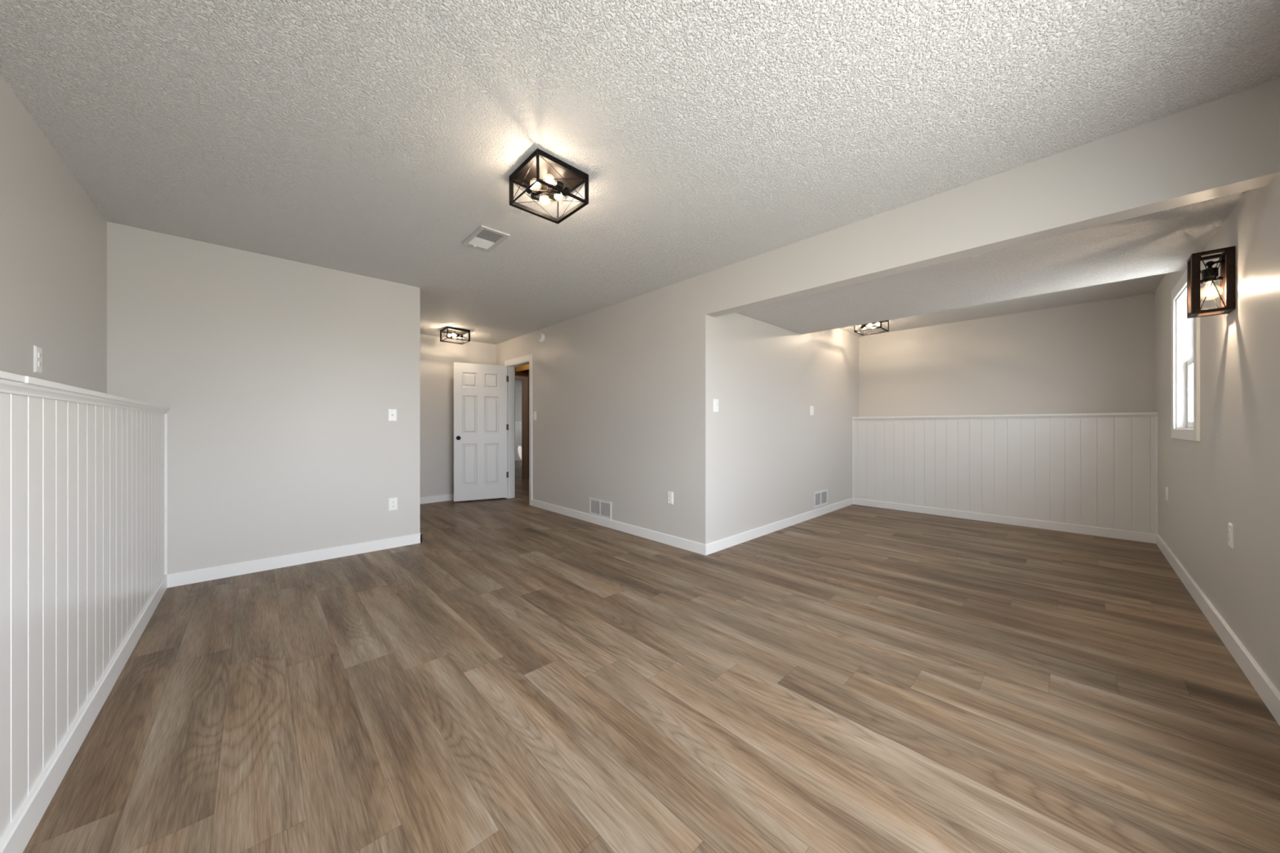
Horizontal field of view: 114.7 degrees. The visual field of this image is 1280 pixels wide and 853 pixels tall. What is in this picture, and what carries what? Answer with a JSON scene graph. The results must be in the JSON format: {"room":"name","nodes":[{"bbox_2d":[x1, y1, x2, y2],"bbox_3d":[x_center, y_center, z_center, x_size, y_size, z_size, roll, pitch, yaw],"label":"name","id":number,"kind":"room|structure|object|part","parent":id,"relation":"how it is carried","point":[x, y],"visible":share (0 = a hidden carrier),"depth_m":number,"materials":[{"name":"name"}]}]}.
{"room":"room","nodes":[
{"label":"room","id":0,"kind":"room"},
{"bbox_2d":[0,74,106,393],"bbox_3d":[-1.844,-0.108,0.854,0.120,2.440,4.830,0,0,-43],"label":"wall","id":1,"kind":"structure","parent":0,"point":[53,236],"depth_m":1.88,"materials":[{"name":"grey paint"}]},
{"bbox_2d":[33,345,42,373],"bbox_3d":[-2.651,-0.294,1.807,0.010,0.117,0.073,0,0,-43],"label":"wall outlet","id":2,"kind":"object","parent":1,"relation":"attached to","point":[37,351],"visible":1,"depth_m":1.79,"materials":[{"name":"white plastic"}]},
{"bbox_2d":[38,352,42,358],"bbox_3d":[-2.649,-0.314,1.809,0.004,0.025,0.033,0,0,-43],"label":"receptacle","id":3,"kind":"object","parent":2,"relation":"attached to","point":[40,354],"depth_m":1.81,"materials":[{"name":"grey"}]},
{"bbox_2d":[0,392,164,840],"bbox_3d":[-1.711,0.508,0.979,0.245,1.208,4.830,0,0,-43],"label":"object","id":4,"kind":"structure","parent":1,"relation":"attached to","point":[82,485],"depth_m":1.32,"materials":[{"name":"white paint"}]},
{"bbox_2d":[0,370,25,382],"bbox_3d":[-0.871,-0.122,0.099,0.266,0.018,2.396,0,0,-43],"label":"ledge","id":5,"kind":"object","parent":4,"relation":"on","point":[3,375],"visible":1,"depth_m":1.01,"materials":[{"name":"white paint"}]},
{"bbox_2d":[0,573,167,852],"bbox_3d":[-1.617,1.064,1.067,0.013,0.096,4.830,0,0,-43],"label":"baseboard","id":6,"kind":"structure","parent":4,"relation":"attached to","point":[16,837],"depth_m":1.35,"materials":[{"name":"white paint"}]},
{"bbox_2d":[0,378,168,414],"bbox_3d":[-1.615,-0.098,1.069,0.018,0.028,4.830,0,0,-43],"label":"trim","id":7,"kind":"structure","parent":4,"relation":"attached to","point":[6,386],"depth_m":1.31,"materials":[{"name":"white paint"}]},
{"bbox_2d":[24,376,169,410],"bbox_3d":[-2.522,-0.122,1.861,0.270,0.018,2.434,0,0,-43],"label":"ledge","id":8,"kind":"object","parent":4,"relation":"on","point":[30,380],"visible":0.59,"depth_m":1.40,"materials":[{"name":"white paint"}]},
{"bbox_2d":[106,222,419,573],"bbox_3d":[-2.864,-0.108,3.291,1.970,2.440,0.120,0,0,-43],"label":"wall","id":9,"kind":"structure","parent":0,"point":[278,379],"depth_m":3.17,"materials":[{"name":"grey paint"}]},
{"bbox_2d":[164,413,167,574],"bbox_3d":[-3.266,0.466,2.823,0.014,1.108,0.013,0,0,-43],"label":"trim","id":10,"kind":"structure","parent":9,"relation":"attached to","point":[166,415],"depth_m":2.82,"materials":[{"name":"white paint"}]},
{"bbox_2d":[167,533,422,587],"bbox_3d":[-2.681,1.066,3.372,1.618,0.092,0.013,0,0,-43],"label":"baseboard","id":11,"kind":"structure","parent":9,"relation":"attached to","point":[188,577],"depth_m":3.24,"materials":[{"name":"white paint"}]},
{"bbox_2d":[387,408,396,421],"bbox_3d":[-2.268,-0.105,3.757,0.073,0.117,0.016,0,0,-43],"label":"plate","id":12,"kind":"object","parent":9,"relation":"attached to","point":[392,413],"visible":1,"depth_m":3.76,"materials":[{"name":"white plastic"}]},
{"bbox_2d":[388,497,397,511],"bbox_3d":[-2.267,0.713,3.763,0.073,0.117,0.010,0,0,-43],"label":"wall outlet","id":13,"kind":"object","parent":9,"relation":"attached to","point":[393,502],"visible":1,"depth_m":3.76,"materials":[{"name":"white plastic"}]},
{"bbox_2d":[419,333,495,497],"bbox_3d":[-3.044,-0.108,6.072,1.815,2.440,0.120,0,0,-43],"label":"wall","id":14,"kind":"structure","parent":0,"point":[437,358],"depth_m":6.06,"materials":[{"name":"grey paint"}]},
{"bbox_2d":[419,493,453,504],"bbox_3d":[-2.955,1.066,6.064,1.695,0.092,0.013,0,0,-43],"label":"baseboard","id":15,"kind":"structure","parent":14,"relation":"attached to","point":[445,497],"depth_m":6.02,"materials":[{"name":"white paint"}]},
{"bbox_2d":[515,422,521,461],"bbox_3d":[-2.917,0.489,12.419,0.250,1.245,5.900,0,0,-43],"label":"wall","id":16,"kind":"structure","parent":0,"point":[517,425],"depth_m":13.33,"materials":[{"name":"white paint"}]},
{"bbox_2d":[515,367,528,478],"bbox_3d":[-2.087,-0.108,9.049,3.655,2.440,0.050,0,0,-43],"label":"wall","id":17,"kind":"structure","parent":0,"point":[524,373],"depth_m":8.74,"materials":[{"name":"grey paint"}]},
{"bbox_2d":[515,375,528,479],"bbox_3d":[-2.777,0.027,8.391,1.030,2.170,0.065,0,0,-43],"label":"door frame","id":18,"kind":"structure","parent":17,"relation":"attached to","point":[524,380],"depth_m":8.67,"materials":[{"name":"beige wood"}]},
{"bbox_2d":[515,364,528,372],"bbox_3d":[-2.094,-1.196,8.037,0.050,0.115,1.385,0,0,-43],"label":"joist","id":19,"kind":"object","parent":17,"relation":"attached to","point":[524,367],"visible":0.29,"depth_m":8.32,"materials":[{"name":"orange wood"}]},
{"bbox_2d":[0,0,1279,387],"bbox_3d":[-2.490,-1.378,6.888,7.440,0.100,14.750,0,0,-43],"label":"ceiling","id":20,"kind":"structure","parent":0,"point":[367,138],"depth_m":1.71,"materials":[{"name":"white paint"}]},
{"bbox_2d":[440,326,470,344],"bbox_3d":[-2.553,-1.251,5.656,0.303,0.154,0.303,0,0,-43],"label":"ceiling light","id":21,"kind":"object","parent":20,"relation":"attached to","point":[456,332],"visible":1,"depth_m":5.65,"materials":[{"name":"brown metal"}]},
{"bbox_3d":[-2.553,-1.315,5.658,0.300,0.026,0.300,0,0,-43],"label":"frame","id":22,"kind":"part","parent":21,"relation":"part of","materials":[{"name":"brown metal"}]},
{"bbox_3d":[-2.553,-1.183,5.658,0.300,0.019,0.300,0,0,-43],"label":"frame","id":23,"kind":"part","parent":21,"relation":"part of","materials":[{"name":"brown metal"}]},
{"bbox_2d":[462,225,510,251],"bbox_3d":[-1.089,-1.319,2.894,0.200,0.018,0.344,0,0,-43],"label":"ceiling vent","id":24,"kind":"object","parent":20,"relation":"in","point":[484,237],"visible":1,"depth_m":2.88,"materials":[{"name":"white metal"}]},
{"bbox_2d":[509,148,588,224],"bbox_3d":[-0.482,-1.251,2.165,0.303,0.154,0.303,0,0,-43],"label":"ceiling light","id":25,"kind":"object","parent":20,"relation":"attached to","point":[541,173],"visible":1,"depth_m":2.15,"materials":[{"name":"brown metal"}]},
{"bbox_3d":[-0.684,-1.247,2.179,0.022,0.122,0.006,0,0,-43],"label":"post","id":26,"kind":"part","parent":25,"relation":"part of","materials":[{"name":"brown metal"}]},
{"bbox_2d":[525,186,534,194],"bbox_3d":[-0.577,-1.244,2.151,0.033,0.033,0.042,0,0,-43],"label":"socket","id":27,"kind":"object","parent":25,"relation":"attached to","point":[530,190],"depth_m":2.15,"materials":[{"name":"black metal"}]},
{"bbox_2d":[530,191,540,200],"bbox_3d":[-0.566,-1.244,2.217,0.042,0.033,0.033,0,0,-43],"label":"socket","id":28,"kind":"object","parent":25,"relation":"attached to","point":[534,196],"depth_m":2.21,"materials":[{"name":"black metal"}]},
{"bbox_3d":[-0.489,-1.247,1.959,0.011,0.122,0.011,0,0,-43],"label":"post","id":29,"kind":"part","parent":25,"relation":"part of","materials":[{"name":"brown metal"}]},
{"bbox_3d":[-0.491,-1.276,2.167,0.157,0.080,0.075,0,0,12],"label":"cluster arm","id":30,"kind":"part","parent":25,"relation":"part of","materials":[{"name":"brown metal"}]},
{"bbox_3d":[-0.482,-1.315,2.167,0.300,0.026,0.300,0,0,-43],"label":"frame","id":31,"kind":"part","parent":25,"relation":"part of","materials":[{"name":"brown metal"}]},
{"bbox_3d":[-0.482,-1.183,2.167,0.300,0.019,0.300,0,0,-43],"label":"frame","id":32,"kind":"part","parent":25,"relation":"part of","materials":[{"name":"brown metal"}]},
{"bbox_2d":[554,180,564,189],"bbox_3d":[-0.417,-1.244,2.111,0.042,0.033,0.033,0,0,-43],"label":"socket","id":33,"kind":"object","parent":25,"relation":"attached to","point":[559,184],"depth_m":2.10,"materials":[{"name":"black metal"}]},
{"bbox_2d":[560,186,569,195],"bbox_3d":[-0.395,-1.244,2.171,0.033,0.033,0.042,0,0,-43],"label":"socket","id":34,"kind":"object","parent":25,"relation":"attached to","point":[566,188],"depth_m":2.16,"materials":[{"name":"black metal"}]},
{"bbox_3d":[-0.280,-1.247,2.155,0.022,0.122,0.006,0,0,-43],"label":"post","id":35,"kind":"part","parent":25,"relation":"part of","materials":[{"name":"brown metal"}]},
{"bbox_2d":[853,320,888,335],"bbox_3d":[2.875,-1.251,5.088,0.303,0.154,0.303,0,0,-43],"label":"ceiling light","id":36,"kind":"object","parent":20,"relation":"attached to","point":[869,325],"visible":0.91,"depth_m":5.10,"materials":[{"name":"black metal"}]},
{"bbox_3d":[2.875,-1.183,5.090,0.300,0.019,0.300,0,0,-43],"label":"frame","id":37,"kind":"part","parent":36,"relation":"part of","materials":[{"name":"brown metal"}]},
{"bbox_3d":[2.875,-1.315,5.090,0.300,0.026,0.300,0,0,-43],"label":"frame","id":38,"kind":"part","parent":36,"relation":"part of","materials":[{"name":"brown metal"}]},
{"bbox_2d":[22,460,1279,852],"bbox_3d":[-2.490,1.162,6.888,7.440,0.100,14.750,0,0,-43],"label":"floor","id":39,"kind":"structure","parent":0,"point":[517,677],"depth_m":1.63,"materials":[{"name":"brown wood"}]},
{"bbox_2d":[713,312,858,541],"bbox_3d":[1.901,-0.108,4.885,3.540,2.440,0.120,0,0,-43],"label":"wall","id":40,"kind":"structure","parent":0,"point":[771,456],"depth_m":4.38,"materials":[{"name":"grey paint"}]},
{"bbox_2d":[713,399,718,412],"bbox_3d":[0.680,-0.186,3.646,0.073,0.117,0.015,0,0,-43],"label":"light switch","id":41,"kind":"object","parent":40,"relation":"attached to","point":[715,401],"visible":1,"depth_m":3.64,"materials":[{"name":"white plastic"}]},
{"bbox_2d":[704,497,853,555],"bbox_3d":[1.809,1.066,4.707,3.418,0.092,0.013,0,0,-43],"label":"baseboard","id":42,"kind":"structure","parent":40,"relation":"attached to","point":[715,546],"depth_m":4.27,"materials":[{"name":"white paint"}]},
{"bbox_2d":[809,405,813,415],"bbox_3d":[2.088,-0.193,4.973,0.090,0.117,0.008,0,0,-43],"label":"blank plate","id":43,"kind":"object","parent":40,"relation":"attached to","point":[811,407],"visible":1,"depth_m":4.96,"materials":[{"name":"white plastic"}]},
{"bbox_2d":[813,488,827,507],"bbox_3d":[2.270,0.900,5.143,0.395,0.190,0.009,0,0,-43],"label":"air vent","id":44,"kind":"object","parent":40,"relation":"in","point":[820,498],"visible":1,"depth_m":5.14,"materials":[{"name":"white metal"}]},
{"bbox_2d":[852,420,853,497],"bbox_3d":[3.050,0.466,5.874,0.012,1.117,0.012,0,0,-43],"label":"trim","id":45,"kind":"structure","parent":40,"relation":"attached to","point":[852,420],"depth_m":5.87,"materials":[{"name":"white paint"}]},
{"bbox_2d":[515,293,1154,422],"bbox_3d":[0.137,-0.108,9.437,0.120,2.440,14.630,0,0,-43],"label":"wall","id":46,"kind":"structure","parent":0,"point":[1095,357],"depth_m":4.79,"materials":[{"name":"grey paint"}]},
{"bbox_2d":[853,417,1155,533],"bbox_3d":[4.076,0.504,4.973,0.250,1.215,2.730,0,0,-43],"label":"wall","id":47,"kind":"structure","parent":46,"relation":"attached to","point":[1097,472],"depth_m":4.59,"materials":[{"name":"white paint"}]},
{"bbox_2d":[853,497,1155,543],"bbox_3d":[3.980,1.068,4.883,0.013,0.088,2.730,0,0,-43],"label":"baseboard","id":48,"kind":"structure","parent":47,"relation":"attached to","point":[1079,529],"depth_m":4.59,"materials":[{"name":"white paint"}]},
{"bbox_2d":[852,414,1158,420],"bbox_3d":[3.979,-0.103,4.882,0.014,0.021,2.730,0,0,-43],"label":"trim","id":49,"kind":"structure","parent":47,"relation":"attached to","point":[1113,415],"depth_m":4.57,"materials":[{"name":"white paint"}]},
{"bbox_2d":[852,412,1158,418],"bbox_3d":[4.068,-0.124,4.965,0.272,0.021,2.730,0,0,-43],"label":"ledge","id":50,"kind":"object","parent":47,"relation":"on","point":[1134,413],"visible":0.87,"depth_m":4.56,"materials":[{"name":"white paint"}]},
{"bbox_2d":[1155,416,1158,533],"bbox_3d":[4.909,0.466,3.894,0.012,1.117,0.016,0,0,-43],"label":"trim","id":51,"kind":"structure","parent":47,"relation":"attached to","point":[1157,417],"depth_m":3.89,"materials":[{"name":"white paint"}]},
{"bbox_2d":[495,77,1279,544],"bbox_3d":[0.054,-0.108,4.194,0.130,2.440,7.100,0,0,-43],"label":"wall","id":52,"kind":"structure","parent":0,"point":[1229,144],"depth_m":3.29,"materials":[{"name":"grey paint"}]},
{"bbox_2d":[453,362,507,501],"bbox_3d":[-2.379,0.079,6.141,0.752,2.023,0.157,0,0,-28],"label":"door","id":53,"kind":"structure","parent":52,"relation":"in","point":[480,390],"depth_m":6.12,"materials":[{"name":"white paint"}]},
{"bbox_2d":[504,353,532,505],"bbox_3d":[-1.765,0.045,6.118,0.141,2.133,0.861,0,0,-43],"label":"door frame","id":54,"kind":"structure","parent":52,"relation":"attached to","point":[511,364],"depth_m":6.34,"materials":[{"name":"white paint"}]},
{"bbox_3d":[-1.718,0.050,6.162,0.012,2.125,0.861,0,0,-43],"label":"casing","id":55,"kind":"part","parent":54,"relation":"part of","materials":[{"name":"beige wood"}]},
{"bbox_2d":[533,411,536,420],"bbox_3d":[-1.472,-0.146,5.713,0.015,0.117,0.073,0,0,-43],"label":"light switch","id":56,"kind":"object","parent":52,"relation":"attached to","point":[534,413],"visible":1,"depth_m":5.70,"materials":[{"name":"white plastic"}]},
{"bbox_2d":[537,333,544,342],"bbox_3d":[-1.343,-1.204,5.557,0.040,0.138,0.138,0,0,-43],"label":"smoke detector","id":57,"kind":"object","parent":52,"relation":"attached to","point":[541,335],"visible":1,"depth_m":5.53,"materials":[{"name":"white plastic"}]},
{"bbox_2d":[589,497,611,519],"bbox_3d":[-0.451,0.924,4.630,0.009,0.195,0.405,0,0,-43],"label":"air vent","id":58,"kind":"object","parent":52,"relation":"in","point":[599,508],"visible":1,"depth_m":4.62,"materials":[{"name":"white metal"}]},
{"bbox_2d":[531,498,705,555],"bbox_3d":[-0.476,1.066,4.653,0.013,0.092,3.035,0,0,-43],"label":"baseboard","id":59,"kind":"structure","parent":52,"relation":"attached to","point":[693,546],"depth_m":4.27,"materials":[{"name":"white paint"}]},
{"bbox_2d":[667,491,673,504],"bbox_3d":[0.282,0.669,3.848,0.010,0.117,0.073,0,0,-43],"label":"wall outlet","id":60,"kind":"object","parent":52,"relation":"attached to","point":[670,494],"visible":1,"depth_m":3.84,"materials":[{"name":"white plastic"}]},
{"bbox_2d":[736,191,1245,334],"bbox_3d":[2.208,-1.200,3.219,1.675,0.255,2.730,0,0,-43],"label":"beam underside","id":61,"kind":"structure","parent":0,"point":[1160,242],"depth_m":2.85,"materials":[{"name":"white paint"}]},
{"bbox_2d":[1154,172,1279,692],"bbox_3d":[2.518,-0.108,1.555,7.440,2.440,0.120,0,0,-43],"label":"wall","id":62,"kind":"structure","parent":0,"point":[1232,475],"depth_m":1.99,"materials":[{"name":"grey paint"}]},
{"bbox_2d":[1165,486,1168,501],"bbox_3d":[4.482,0.574,3.488,0.073,0.117,0.010,0,0,-43],"label":"wall outlet","id":63,"kind":"object","parent":62,"relation":"attached to","point":[1166,487],"visible":1,"depth_m":3.47,"materials":[{"name":"white plastic"}]},
{"bbox_2d":[1171,261,1200,441],"bbox_3d":[3.894,-0.490,2.858,0.996,1.164,0.136,0,0,-43],"label":"window","id":64,"kind":"structure","parent":62,"relation":"in","point":[1185,332],"depth_m":3.13,"materials":[{"name":"white paint"}]},
{"bbox_3d":[3.901,-0.247,2.850,0.792,0.511,0.030,0,0,-43],"label":"sash","id":65,"kind":"part","parent":64,"relation":"part of","materials":[{"name":"white plastic"}]},
{"bbox_2d":[1186,245,1235,318],"bbox_3d":[2.901,-0.727,2.085,0.130,0.307,0.128,0,0,-43],"label":"wall sconce","id":66,"kind":"object","parent":62,"relation":"attached to","point":[1227,262],"visible":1,"depth_m":2.08,"materials":[{"name":"black wood"}]},
{"bbox_3d":[2.904,-0.727,2.158,0.026,0.277,0.026,0,0,-43],"label":"post","id":67,"kind":"part","parent":66,"relation":"part of","materials":[{"name":"brown wood"}]},
{"bbox_3d":[2.828,-0.727,2.087,0.026,0.277,0.026,0,0,-43],"label":"post","id":68,"kind":"part","parent":66,"relation":"part of","materials":[{"name":"brown wood"}]},
{"bbox_2d":[1201,267,1218,283],"bbox_3d":[2.900,-0.769,2.086,0.051,0.068,0.051,0,0,-43],"label":"socket","id":69,"kind":"object","parent":66,"relation":"attached to","point":[1206,278],"depth_m":2.07,"materials":[{"name":"black metal"}]},
{"bbox_3d":[2.901,-0.873,2.085,0.130,0.015,0.128,0,0,-43],"label":"frame","id":70,"kind":"part","parent":66,"relation":"part of","materials":[{"name":"brown wood"}]},
{"bbox_3d":[2.901,-0.581,2.085,0.130,0.015,0.128,0,0,-43],"label":"frame","id":71,"kind":"part","parent":66,"relation":"part of","materials":[{"name":"brown wood"}]},
{"bbox_3d":[2.914,-0.821,2.071,0.030,0.042,0.071,0,0,-43],"label":"arm","id":72,"kind":"part","parent":66,"relation":"part of","materials":[{"name":"black metal"}]},
{"bbox_3d":[2.974,-0.727,2.083,0.026,0.277,0.026,0,0,-43],"label":"post","id":73,"kind":"part","parent":66,"relation":"part of","materials":[{"name":"brown wood"}]},
{"bbox_3d":[2.898,-0.727,2.012,0.026,0.277,0.026,0,0,-43],"label":"post","id":74,"kind":"part","parent":66,"relation":"part of","materials":[{"name":"brown wood"}]},
{"bbox_2d":[1155,533,1279,725],"bbox_3d":[2.470,1.063,1.602,6.705,0.098,0.013,0,0,-43],"label":"baseboard","id":75,"kind":"structure","parent":62,"relation":"attached to","point":[1264,686],"depth_m":2.02,"materials":[{"name":"white paint"}]},
{"bbox_2d":[1227,522,1233,548],"bbox_3d":[2.947,0.544,2.047,0.073,0.117,0.010,0,0,-43],"label":"wall outlet","id":76,"kind":"object","parent":62,"relation":"attached to","point":[1230,526],"visible":1,"depth_m":2.03,"materials":[{"name":"white plastic"}]}
]}

